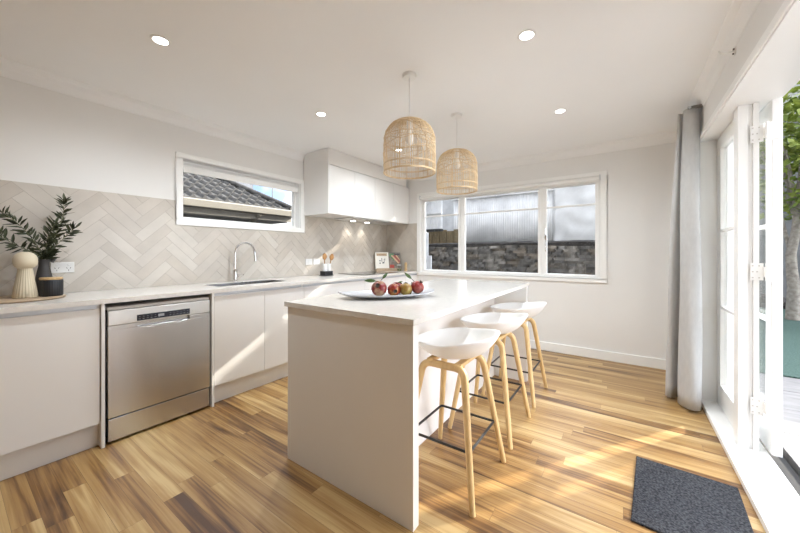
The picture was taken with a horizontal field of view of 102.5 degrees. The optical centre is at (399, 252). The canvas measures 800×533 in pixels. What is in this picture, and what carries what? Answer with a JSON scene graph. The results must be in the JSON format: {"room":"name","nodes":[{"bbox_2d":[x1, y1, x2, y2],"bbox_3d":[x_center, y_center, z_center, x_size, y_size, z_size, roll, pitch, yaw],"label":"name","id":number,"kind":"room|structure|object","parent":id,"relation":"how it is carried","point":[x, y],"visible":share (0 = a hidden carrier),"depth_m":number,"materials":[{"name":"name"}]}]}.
{"room":"kitchen","nodes":[
{"label":"kitchen","id":0,"kind":"room"},
{"bbox_2d":[0,76,382,292],"bbox_3d":[-2.417,-0.010,2.339,0.140,2.420,7.750,0,0,35],"label":"wall","id":1,"kind":"structure","parent":0,"point":[48,137],"depth_m":2.41,"materials":[{"name":"white paint"}]},
{"bbox_2d":[0,57,306,161],"bbox_3d":[-2.330,-1.172,2.278,0.070,0.095,7.470,0,0,35],"label":"trim","id":2,"kind":"structure","parent":1,"relation":"attached to","point":[10,69],"depth_m":2.54,"materials":[{"name":"white paint"}]},
{"bbox_2d":[0,180,386,295],"bbox_3d":[-1.632,-0.091,3.335,0.006,0.747,4.923,0,0,35],"label":"tile backsplash","id":3,"kind":"structure","parent":1,"relation":"attached to","point":[126,241],"depth_m":2.70,"materials":[{"name":"tile"}]},
{"bbox_2d":[51,262,73,272],"bbox_3d":[-2.373,0.102,2.259,0.010,0.074,0.116,0,0,35],"label":"power socket","id":4,"kind":"object","parent":3,"relation":"attached to","point":[56,267],"visible":0.95,"depth_m":2.26,"materials":[{"name":"white plastic"}]},
{"bbox_2d":[305,259,311,264],"bbox_3d":[-1.142,0.112,4.022,0.010,0.075,0.105,0,0,35],"label":"power socket","id":5,"kind":"object","parent":3,"relation":"attached to","point":[307,261],"visible":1,"depth_m":4.01,"materials":[{"name":"white plastic"}]},
{"bbox_2d":[313,259,319,264],"bbox_3d":[-1.072,0.110,4.123,0.010,0.075,0.105,0,0,35],"label":"power socket","id":6,"kind":"object","parent":3,"relation":"attached to","point":[315,261],"visible":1,"depth_m":4.12,"materials":[{"name":"white plastic"}]},
{"bbox_2d":[175,151,304,232],"bbox_3d":[-1.632,-0.573,3.434,0.143,0.645,1.391,0,0,35],"label":"window","id":7,"kind":"structure","parent":1,"relation":"in","point":[298,218],"depth_m":3.28,"materials":[{"name":"white wood"}]},
{"bbox_2d":[183,164,298,192],"bbox_3d":[-1.615,-0.768,3.420,0.048,0.077,1.254,0,0,35],"label":"roller blind","id":8,"kind":"object","parent":7,"relation":"attached to","point":[186,168],"visible":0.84,"depth_m":3.30,"materials":[{"name":"white fabric"}]},
{"bbox_2d":[304,148,408,224],"bbox_3d":[-0.521,-0.840,4.532,0.442,0.759,1.702,0,0,35],"label":"upper cabinet","id":9,"kind":"object","parent":1,"relation":"attached to","point":[337,184],"visible":0.9,"depth_m":4.04,"materials":[{"name":"white laminate"}]},
{"bbox_2d":[334,217,388,223],"bbox_3d":[-0.522,-0.457,4.529,0.360,0.020,0.770,0,0,35],"label":"range hood","id":10,"kind":"object","parent":9,"relation":"attached to","point":[352,219],"visible":0.98,"depth_m":4.44,"materials":[{"name":"metal"}]},
{"bbox_2d":[0,0,731,174],"bbox_3d":[-0.776,-1.260,1.194,4.140,0.080,7.750,0,0,35],"label":"ceiling","id":11,"kind":"structure","parent":0,"point":[262,69],"depth_m":2.03,"materials":[{"name":"white paint"}]},
{"bbox_2d":[150,34,170,45],"bbox_3d":[-1.373,-1.218,1.841,0.100,0.004,0.100,0,0,35],"label":"recessed light","id":12,"kind":"object","parent":11,"relation":"in","point":[155,38],"visible":1,"depth_m":1.84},
{"bbox_2d":[152,37,167,44],"bbox_3d":[-1.373,-1.218,1.841,0.073,0.002,0.073,0,0,41],"label":"diffuser","id":13,"kind":"object","parent":12,"relation":"attached to","point":[161,40],"depth_m":1.84,"materials":[{"name":"white plastic"}]},
{"bbox_2d":[315,111,326,116],"bbox_3d":[-0.692,-1.218,2.817,0.100,0.004,0.100,0,0,35],"label":"recessed light","id":14,"kind":"object","parent":11,"relation":"in","point":[321,114],"visible":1,"depth_m":2.82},
{"bbox_2d":[383,71,435,178],"bbox_3d":[0.065,-0.882,2.199,0.362,0.675,0.362,0,0,-28],"label":"pendant light","id":15,"kind":"object","parent":11,"relation":"hanging from","point":[409,76],"visible":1,"depth_m":2.13,"materials":[{"name":"wicker"}]},
{"bbox_2d":[436,112,477,194],"bbox_3d":[0.501,-0.882,2.833,0.362,0.675,0.362,0,0,-28],"label":"pendant light","id":16,"kind":"object","parent":11,"relation":"hanging from","point":[457,115],"visible":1,"depth_m":2.80,"materials":[{"name":"wicker"}]},
{"bbox_2d":[517,29,535,40],"bbox_3d":[0.709,-1.218,1.798,0.100,0.004,0.100,0,0,35],"label":"recessed light","id":17,"kind":"object","parent":11,"relation":"in","point":[528,34],"visible":1,"depth_m":1.79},
{"bbox_2d":[520,31,533,39],"bbox_3d":[0.709,-1.218,1.798,0.073,0.002,0.073,0,0,41],"label":"diffuser","id":18,"kind":"object","parent":17,"relation":"attached to","point":[524,35],"depth_m":1.80,"materials":[{"name":"white plastic"}]},
{"bbox_2d":[554,108,566,113],"bbox_3d":[1.376,-1.218,2.756,0.100,0.004,0.100,0,0,35],"label":"recessed light","id":19,"kind":"object","parent":11,"relation":"in","point":[562,110],"visible":1,"depth_m":2.76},
{"bbox_2d":[0,348,765,532],"bbox_3d":[-0.879,1.230,1.266,3.890,0.060,7.750,0,0,35],"label":"floor","id":20,"kind":"structure","parent":0,"point":[225,467],"depth_m":1.79,"materials":[{"name":"brown wood"}]},
{"bbox_2d":[0,304,104,480],"bbox_3d":[-2.422,0.757,1.655,0.617,0.886,1.223,0,0,35],"label":"base cabinet","id":21,"kind":"object","parent":20,"relation":"on","point":[52,361],"visible":0.85,"depth_m":1.80,"materials":[{"name":"white laminate"}]},
{"bbox_2d":[0,271,417,313],"bbox_3d":[-1.374,0.298,3.159,0.629,0.030,4.929,0,0,35],"label":"countertop","id":22,"kind":"structure","parent":21,"relation":"on","point":[73,299],"depth_m":2.36,"materials":[{"name":"stone"}]},
{"bbox_2d":[0,294,66,303],"bbox_3d":[-2.324,0.276,1.939,0.430,0.013,0.430,0,0,35],"label":"serving board","id":23,"kind":"object","parent":22,"relation":"on","point":[7,299],"visible":0.66,"depth_m":1.88,"materials":[{"name":"brown wood"}]},
{"bbox_2d":[11,252,38,298],"bbox_3d":[-2.268,0.132,1.943,0.111,0.276,0.111,0,0,35],"label":"vase","id":24,"kind":"object","parent":23,"relation":"on","point":[25,286],"visible":1,"depth_m":1.92,"materials":[{"name":"beige ceramic"}]},
{"bbox_2d":[35,258,56,289],"bbox_3d":[-2.320,0.148,2.094,0.084,0.243,0.088,0,0,-7],"label":"vase","id":25,"kind":"object","parent":23,"relation":"on","point":[43,270],"visible":0.58,"depth_m":2.07,"materials":[{"name":"grey ceramic"}]},
{"bbox_2d":[0,205,47,258],"bbox_3d":[-2.346,-0.027,1.998,0.123,0.532,0.262,0,0,25],"label":"branch","id":26,"kind":"object","parent":25,"relation":"in","point":[30,231],"visible":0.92,"depth_m":1.99,"materials":[{"name":"green plant"}]},
{"bbox_2d":[0,226,49,258],"bbox_3d":[-2.339,0.036,1.969,0.121,0.408,0.284,0,0,11],"label":"branch","id":27,"kind":"object","parent":25,"relation":"in","point":[12,245],"visible":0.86,"depth_m":1.94,"materials":[{"name":"green plant"}]},
{"bbox_2d":[36,216,63,257],"bbox_3d":[-2.296,-0.004,2.108,0.128,0.486,0.138,0,0,35],"label":"branch","id":28,"kind":"object","parent":25,"relation":"in","point":[48,243],"visible":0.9,"depth_m":2.10,"materials":[{"name":"green plant"}]},
{"bbox_2d":[42,193,74,258],"bbox_3d":[-2.280,-0.085,2.140,0.126,0.649,0.157,0,0,35],"label":"branch","id":29,"kind":"object","parent":25,"relation":"in","point":[64,199],"visible":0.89,"depth_m":2.15,"materials":[{"name":"green plant"}]},
{"bbox_2d":[39,221,82,258],"bbox_3d":[-2.260,0.011,2.148,0.126,0.458,0.205,0,0,35],"label":"branch","id":30,"kind":"object","parent":25,"relation":"in","point":[72,226],"visible":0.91,"depth_m":2.16,"materials":[{"name":"green plant"}]},
{"bbox_2d":[38,277,63,296],"bbox_3d":[-2.201,0.211,2.026,0.107,0.116,0.107,0,0,35],"label":"lidded jar","id":31,"kind":"object","parent":23,"relation":"on","point":[47,286],"visible":1,"depth_m":1.99,"materials":[{"name":"black ceramic"}]},
{"bbox_2d":[232,242,256,281],"bbox_3d":[-1.542,0.086,3.189,0.243,0.393,0.054,0,0,-3],"label":"tap","id":32,"kind":"object","parent":22,"relation":"on","point":[235,275],"visible":1,"depth_m":3.17,"materials":[{"name":"silver metal"}]},
{"bbox_2d":[209,280,280,286],"bbox_3d":[-1.450,0.386,3.060,0.300,0.199,0.680,0,0,35],"label":"sink","id":33,"kind":"object","parent":22,"relation":"in","point":[262,281],"visible":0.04,"depth_m":3.17,"materials":[{"name":"silver metal"}]},
{"bbox_2d":[319,263,332,275],"bbox_3d":[-0.919,0.208,4.013,0.110,0.150,0.150,0,0,35],"label":"pot","id":34,"kind":"object","parent":22,"relation":"on","point":[326,268],"visible":1,"depth_m":3.97,"materials":[{"name":"white ceramic"}]},
{"bbox_2d":[322,263,330,270],"bbox_3d":[-0.917,0.179,4.015,0.062,0.092,0.124,0,0,35],"label":"cup","id":35,"kind":"object","parent":34,"relation":"on","point":[325,267],"depth_m":3.97,"materials":[{"name":"white plastic"}]},
{"bbox_2d":[338,271,397,274],"bbox_3d":[-0.430,0.280,4.495,0.490,0.006,0.720,0,0,35],"label":"cooktop","id":36,"kind":"object","parent":22,"relation":"in","point":[366,272],"visible":1,"depth_m":4.34,"materials":[{"name":"black ceramic"}]},
{"bbox_2d":[375,268,399,270],"bbox_3d":[-0.196,0.260,5.069,0.370,0.046,0.119,0,0,-13],"label":"book stand","id":37,"kind":"object","parent":22,"relation":"on","point":[377,269],"visible":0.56,"depth_m":5.01,"materials":[{"name":"brown wood"}]},
{"bbox_2d":[375,252,388,268],"bbox_3d":[-0.285,0.119,5.065,0.215,0.261,0.082,0,0,-17],"label":"cookbook","id":38,"kind":"object","parent":37,"relation":"on","point":[381,258],"visible":0.98,"depth_m":5.06,"materials":[{"name":"white paper"}]},
{"bbox_2d":[388,253,399,267],"bbox_3d":[-0.092,0.122,5.146,0.190,0.257,0.082,0,0,-3],"label":"cookbook","id":39,"kind":"object","parent":37,"relation":"on","point":[394,258],"visible":0.92,"depth_m":5.14,"materials":[{"name":"multicoloured paper"}]},
{"bbox_2d":[105,295,209,441],"bbox_3d":[-1.885,0.771,2.409,0.592,0.858,0.600,0,0,35],"label":"dishwasher","id":40,"kind":"object","parent":20,"relation":"on","point":[157,351],"visible":0.94,"depth_m":2.20,"materials":[{"name":"silver metal"}]},
{"bbox_2d":[199,284,303,406],"bbox_3d":[-1.460,0.757,3.034,0.617,0.886,0.887,0,0,35],"label":"base cabinet","id":41,"kind":"object","parent":20,"relation":"on","point":[249,328],"visible":0.7,"depth_m":2.76,"materials":[{"name":"white laminate"}]},
{"bbox_2d":[303,279,364,298],"bbox_3d":[-0.948,0.757,3.781,0.602,0.886,0.923,0,0,35],"label":"base cabinet","id":42,"kind":"object","parent":20,"relation":"on","point":[325,288],"visible":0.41,"depth_m":3.54,"materials":[{"name":"white paint"}]},
{"bbox_2d":[364,273,417,289],"bbox_3d":[-0.326,0.757,4.672,0.602,0.886,1.247,0,0,35],"label":"base cabinet","id":43,"kind":"object","parent":20,"relation":"on","point":[387,280],"visible":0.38,"depth_m":4.48,"materials":[{"name":"white paint"}]},
{"bbox_2d":[288,287,527,531],"bbox_3d":[0.273,0.756,2.448,0.870,0.888,2.002,0,0,35],"label":"kitchen island","id":44,"kind":"object","parent":20,"relation":"on","point":[356,409],"visible":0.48,"depth_m":1.61,"materials":[{"name":"white laminate"}]},
{"bbox_2d":[284,279,528,325],"bbox_3d":[0.270,0.297,2.450,0.895,0.028,2.028,0,0,35],"label":"countertop","id":45,"kind":"structure","parent":44,"relation":"on","point":[448,296],"depth_m":1.87,"materials":[{"name":"stone"}]},
{"bbox_2d":[338,289,433,298],"bbox_3d":[-0.080,0.260,2.062,0.630,0.042,0.300,0,0,-14],"label":"platter","id":46,"kind":"object","parent":45,"relation":"on","point":[368,293],"visible":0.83,"depth_m":2.04,"materials":[{"name":"white ceramic"}]},
{"bbox_2d":[365,273,387,295],"bbox_3d":[-0.146,0.202,2.035,0.132,0.147,0.097,0,0,-38],"label":"pomegranate","id":47,"kind":"object","parent":46,"relation":"on","point":[379,288],"visible":0.98,"depth_m":2.02,"materials":[{"name":"red plant"}]},
{"bbox_2d":[387,281,402,294],"bbox_3d":[-0.037,0.229,2.060,0.082,0.095,0.090,0,0,35],"label":"pomegranate","id":48,"kind":"object","parent":46,"relation":"on","point":[393,289],"visible":0.96,"depth_m":2.03,"materials":[{"name":"red plant"}]},
{"bbox_2d":[399,282,411,294],"bbox_3d":[0.035,0.232,2.075,0.083,0.084,0.082,0,0,35],"label":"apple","id":49,"kind":"object","parent":46,"relation":"on","point":[405,288],"visible":0.92,"depth_m":2.04,"materials":[{"name":"yellow food"}]},
{"bbox_2d":[405,273,423,293],"bbox_3d":[0.099,0.208,2.133,0.125,0.158,0.088,0,0,35],"label":"pomegranate","id":50,"kind":"object","parent":46,"relation":"on","point":[417,286],"visible":0.93,"depth_m":2.10,"materials":[{"name":"red plant"}]},
{"bbox_2d":[419,327,505,517],"bbox_3d":[0.307,0.808,1.764,0.467,0.789,0.489,0,0,35],"label":"bar stool","id":51,"kind":"object","parent":20,"relation":"on","point":[467,345],"visible":0.97,"depth_m":1.71,"materials":[{"name":"white plastic"}]},
{"bbox_2d":[448,312,530,449],"bbox_3d":[0.654,0.808,2.265,0.467,0.789,0.489,0,0,35],"label":"bar stool","id":52,"kind":"object","parent":20,"relation":"on","point":[506,323],"visible":0.67,"depth_m":2.20,"materials":[{"name":"brown wood"}]},
{"bbox_2d":[481,302,547,408],"bbox_3d":[1.014,0.808,2.782,0.467,0.789,0.489,0,0,35],"label":"bar stool","id":53,"kind":"object","parent":20,"relation":"on","point":[532,309],"visible":0.62,"depth_m":2.72,"materials":[{"name":"brown wood"}]},
{"bbox_2d":[631,456,753,532],"bbox_3d":[1.372,1.194,1.530,0.415,0.011,0.575,0,0,38],"label":"door mat","id":54,"kind":"object","parent":20,"relation":"on","point":[666,499],"visible":1,"depth_m":1.52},
{"bbox_2d":[394,142,675,359],"bbox_3d":[1.458,-0.010,4.274,4.000,2.420,0.140,0,0,35],"label":"wall","id":55,"kind":"structure","parent":0,"point":[627,313],"depth_m":3.52,"materials":[{"name":"white paint"}]},
{"bbox_2d":[387,223,416,270],"bbox_3d":[0.024,-0.091,5.186,0.602,0.747,0.006,0,0,35],"label":"tile backsplash","id":56,"kind":"structure","parent":55,"relation":"attached to","point":[401,238],"depth_m":5.15,"materials":[{"name":"tile"}]},
{"bbox_2d":[417,171,606,282],"bbox_3d":[1.315,-0.290,4.330,2.496,1.260,0.103,0,0,35],"label":"window","id":57,"kind":"structure","parent":55,"relation":"in","point":[600,276],"depth_m":4.02,"materials":[{"name":"white wood"}]},
{"bbox_2d":[419,174,600,200],"bbox_3d":[1.282,-0.843,4.284,2.366,0.075,0.054,0,0,35],"label":"roller blind","id":58,"kind":"object","parent":57,"relation":"attached to","point":[591,179],"visible":1,"depth_m":4.08,"materials":[{"name":"fabric"}]},
{"bbox_2d":[406,131,676,182],"bbox_3d":[1.296,-1.172,4.260,3.750,0.095,0.070,0,0,35],"label":"trim","id":59,"kind":"structure","parent":55,"relation":"attached to","point":[667,137],"depth_m":3.76,"materials":[{"name":"white paint"}]},
{"bbox_2d":[530,340,665,369],"bbox_3d":[1.570,1.147,4.102,3.120,0.105,0.016,0,0,35],"label":"baseboard","id":60,"kind":"structure","parent":55,"relation":"attached to","point":[644,361],"depth_m":3.60,"materials":[{"name":"white wood"}]},
{"bbox_2d":[700,0,783,132],"bbox_3d":[0.758,-0.010,0.038,0.200,2.420,7.610,0,0,35],"label":"wall","id":61,"kind":"structure","parent":0,"point":[766,10],"depth_m":1.65,"materials":[{"name":"white paint"}]},
{"bbox_2d":[665,104,702,410],"bbox_3d":[2.386,0.017,2.738,0.219,2.323,0.780,0,0,35],"label":"curtain","id":62,"kind":"object","parent":61,"relation":"hanging from","point":[683,381],"visible":0.99,"depth_m":2.48,"materials":[{"name":"grey fabric"}]},
{"bbox_2d":[686,0,760,111],"bbox_3d":[0.687,-1.172,0.173,0.070,0.095,7.470,0,0,35],"label":"trim","id":63,"kind":"structure","parent":61,"relation":"attached to","point":[739,14],"depth_m":1.83,"materials":[{"name":"white paint"}]},
{"bbox_2d":[717,119,733,427],"bbox_3d":[2.310,0.140,2.235,0.040,2.051,0.626,0,0,35],"label":"door","id":64,"kind":"structure","parent":61,"relation":"in","point":[725,397],"depth_m":2.42,"materials":[{"name":"white wood"}]},
{"bbox_2d":[718,47,735,55],"bbox_3d":[1.804,-1.106,1.774,0.070,0.042,0.026,0,0,35],"label":"rod bracket","id":65,"kind":"object","parent":61,"relation":"attached to","point":[734,48],"visible":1,"depth_m":1.76,"materials":[{"name":"beige metal"}]},
{"bbox_2d":[700,0,799,532],"bbox_3d":[1.884,0.133,1.628,0.254,2.135,2.333,0,0,35],"label":"trim","id":66,"kind":"structure","parent":61,"relation":"attached to","point":[772,68],"depth_m":1.92,"materials":[{"name":"white paint"}]},
{"bbox_2d":[750,98,782,457],"bbox_3d":[2.280,0.140,2.091,0.122,2.036,0.641,0,0,35],"label":"door","id":67,"kind":"structure","parent":61,"relation":"in","point":[770,127],"depth_m":1.83,"materials":[{"name":"white wood"}]},
{"bbox_2d":[759,438,799,495],"bbox_3d":[2.023,1.270,1.588,0.120,0.020,2.520,0,0,35],"label":"trim","id":68,"kind":"structure","parent":61,"relation":"attached to","point":[784,466],"depth_m":1.85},
{"bbox_2d":[759,113,799,297],"bbox_3d":[10.678,-1.039,6.652,8.100,4.478,0.132,0,0,35],"label":"wall","id":69,"kind":"structure","parent":0,"point":[762,233],"depth_m":7.81,"materials":[{"name":"grey paint"}]},
{"label":"outside","id":70,"kind":"structure","parent":0,"visible":0},
{"bbox_3d":[7.115,1.400,8.449,30.000,0.200,38.000,0,0,35],"label":"ground","id":71,"kind":"structure","parent":70,"visible":0},
{"bbox_2d":[183,172,291,223],"bbox_3d":[-4.664,-0.486,4.505,3.494,3.371,5.050,0,0,35],"label":"house","id":72,"kind":"structure","parent":71,"relation":"on","point":[205,197],"depth_m":4.97,"materials":[{"name":"grey tile"}]},
{"bbox_2d":[237,182,252,188],"bbox_3d":[-6.193,-0.670,8.687,2.300,3.740,3.560,0,0,35],"label":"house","id":73,"kind":"structure","parent":71,"relation":"on","point":[245,184],"depth_m":9.36,"materials":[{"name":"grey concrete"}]},
{"bbox_2d":[426,232,431,268],"bbox_3d":[0.455,0.400,6.304,0.370,1.600,0.040,0,0,35],"label":"gate","id":74,"kind":"object","parent":71,"relation":"on","point":[428,258],"visible":0.12,"depth_m":6.24,"materials":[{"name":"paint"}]},
{"bbox_2d":[426,200,442,231],"bbox_3d":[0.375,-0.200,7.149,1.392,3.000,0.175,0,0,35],"label":"outbuilding","id":75,"kind":"structure","parent":71,"relation":"on","point":[433,224],"depth_m":6.86,"materials":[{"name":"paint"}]},
{"bbox_2d":[428,245,594,274],"bbox_3d":[1.893,0.580,6.006,5.430,1.440,0.482,0,0,35],"label":"stone wall","id":76,"kind":"structure","parent":71,"relation":"on","point":[503,258],"depth_m":5.66,"materials":[{"name":"grey stone"}]},
{"bbox_2d":[428,240,594,246],"bbox_3d":[1.999,-0.123,6.141,5.450,0.247,0.640,0,0,35],"label":"bank","id":77,"kind":"object","parent":76,"relation":"on","point":[562,242],"visible":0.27,"depth_m":5.71,"materials":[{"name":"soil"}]},
{"bbox_2d":[428,229,457,243],"bbox_3d":[0.939,-0.275,6.960,0.815,0.450,0.050,0,0,35],"label":"fence","id":78,"kind":"object","parent":77,"relation":"on","point":[444,236],"visible":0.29,"depth_m":6.93,"materials":[{"name":"brown wood"}]},
{"bbox_2d":[451,189,552,242],"bbox_3d":[1.969,-0.645,6.455,2.041,1.090,0.080,0,0,35],"label":"fence","id":79,"kind":"object","parent":77,"relation":"on","point":[512,226],"visible":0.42,"depth_m":6.37,"materials":[{"name":"paint"}]},
{"bbox_2d":[553,184,594,240],"bbox_3d":[3.585,-0.660,5.321,1.904,1.126,0.074,0,0,35],"label":"fence","id":80,"kind":"object","parent":77,"relation":"on","point":[569,223],"visible":0.24,"depth_m":5.66,"materials":[{"name":"paint"}]},
{"bbox_2d":[442,84,799,233],"bbox_3d":[6.800,-1.930,11.229,12.700,6.260,2.200,0,0,35],"label":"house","id":81,"kind":"structure","parent":71,"relation":"on","point":[447,205],"depth_m":13.66,"materials":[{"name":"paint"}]},
{"bbox_2d":[759,303,785,308],"bbox_3d":[10.373,1.220,6.084,7.950,0.160,0.850,0,0,35],"label":"garden bed","id":82,"kind":"object","parent":71,"relation":"on","point":[763,305],"depth_m":7.15,"materials":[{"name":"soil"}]},
{"bbox_2d":[759,293,785,304],"bbox_3d":[8.479,1.077,7.323,0.476,0.313,0.412,0,0,35],"label":"rock","id":83,"kind":"object","parent":82,"relation":"on","point":[762,298],"visible":0.24,"depth_m":7.31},
{"bbox_2d":[759,373,799,476],"bbox_3d":[4.733,1.258,-1.728,8.094,0.065,6.977,0,0,35],"label":"paving","id":84,"kind":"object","parent":71,"relation":"on","point":[791,386],"visible":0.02,"depth_m":2.39,"materials":[{"name":"wood"}]},
{"bbox_2d":[759,307,799,378],"bbox_3d":[8.499,1.258,3.398,7.950,0.085,5.700,0,0,35],"label":"lawn","id":85,"kind":"structure","parent":71,"relation":"on","point":[791,328],"depth_m":4.15,"materials":[{"name":"green plant"}]},
{"bbox_2d":[759,81,799,320],"bbox_3d":[7.290,-0.996,5.681,2.483,4.437,2.166,0,0,35],"label":"tree","id":86,"kind":"object","parent":85,"relation":"on","point":[791,149],"visible":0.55,"depth_m":5.80,"materials":[{"name":"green plant"}]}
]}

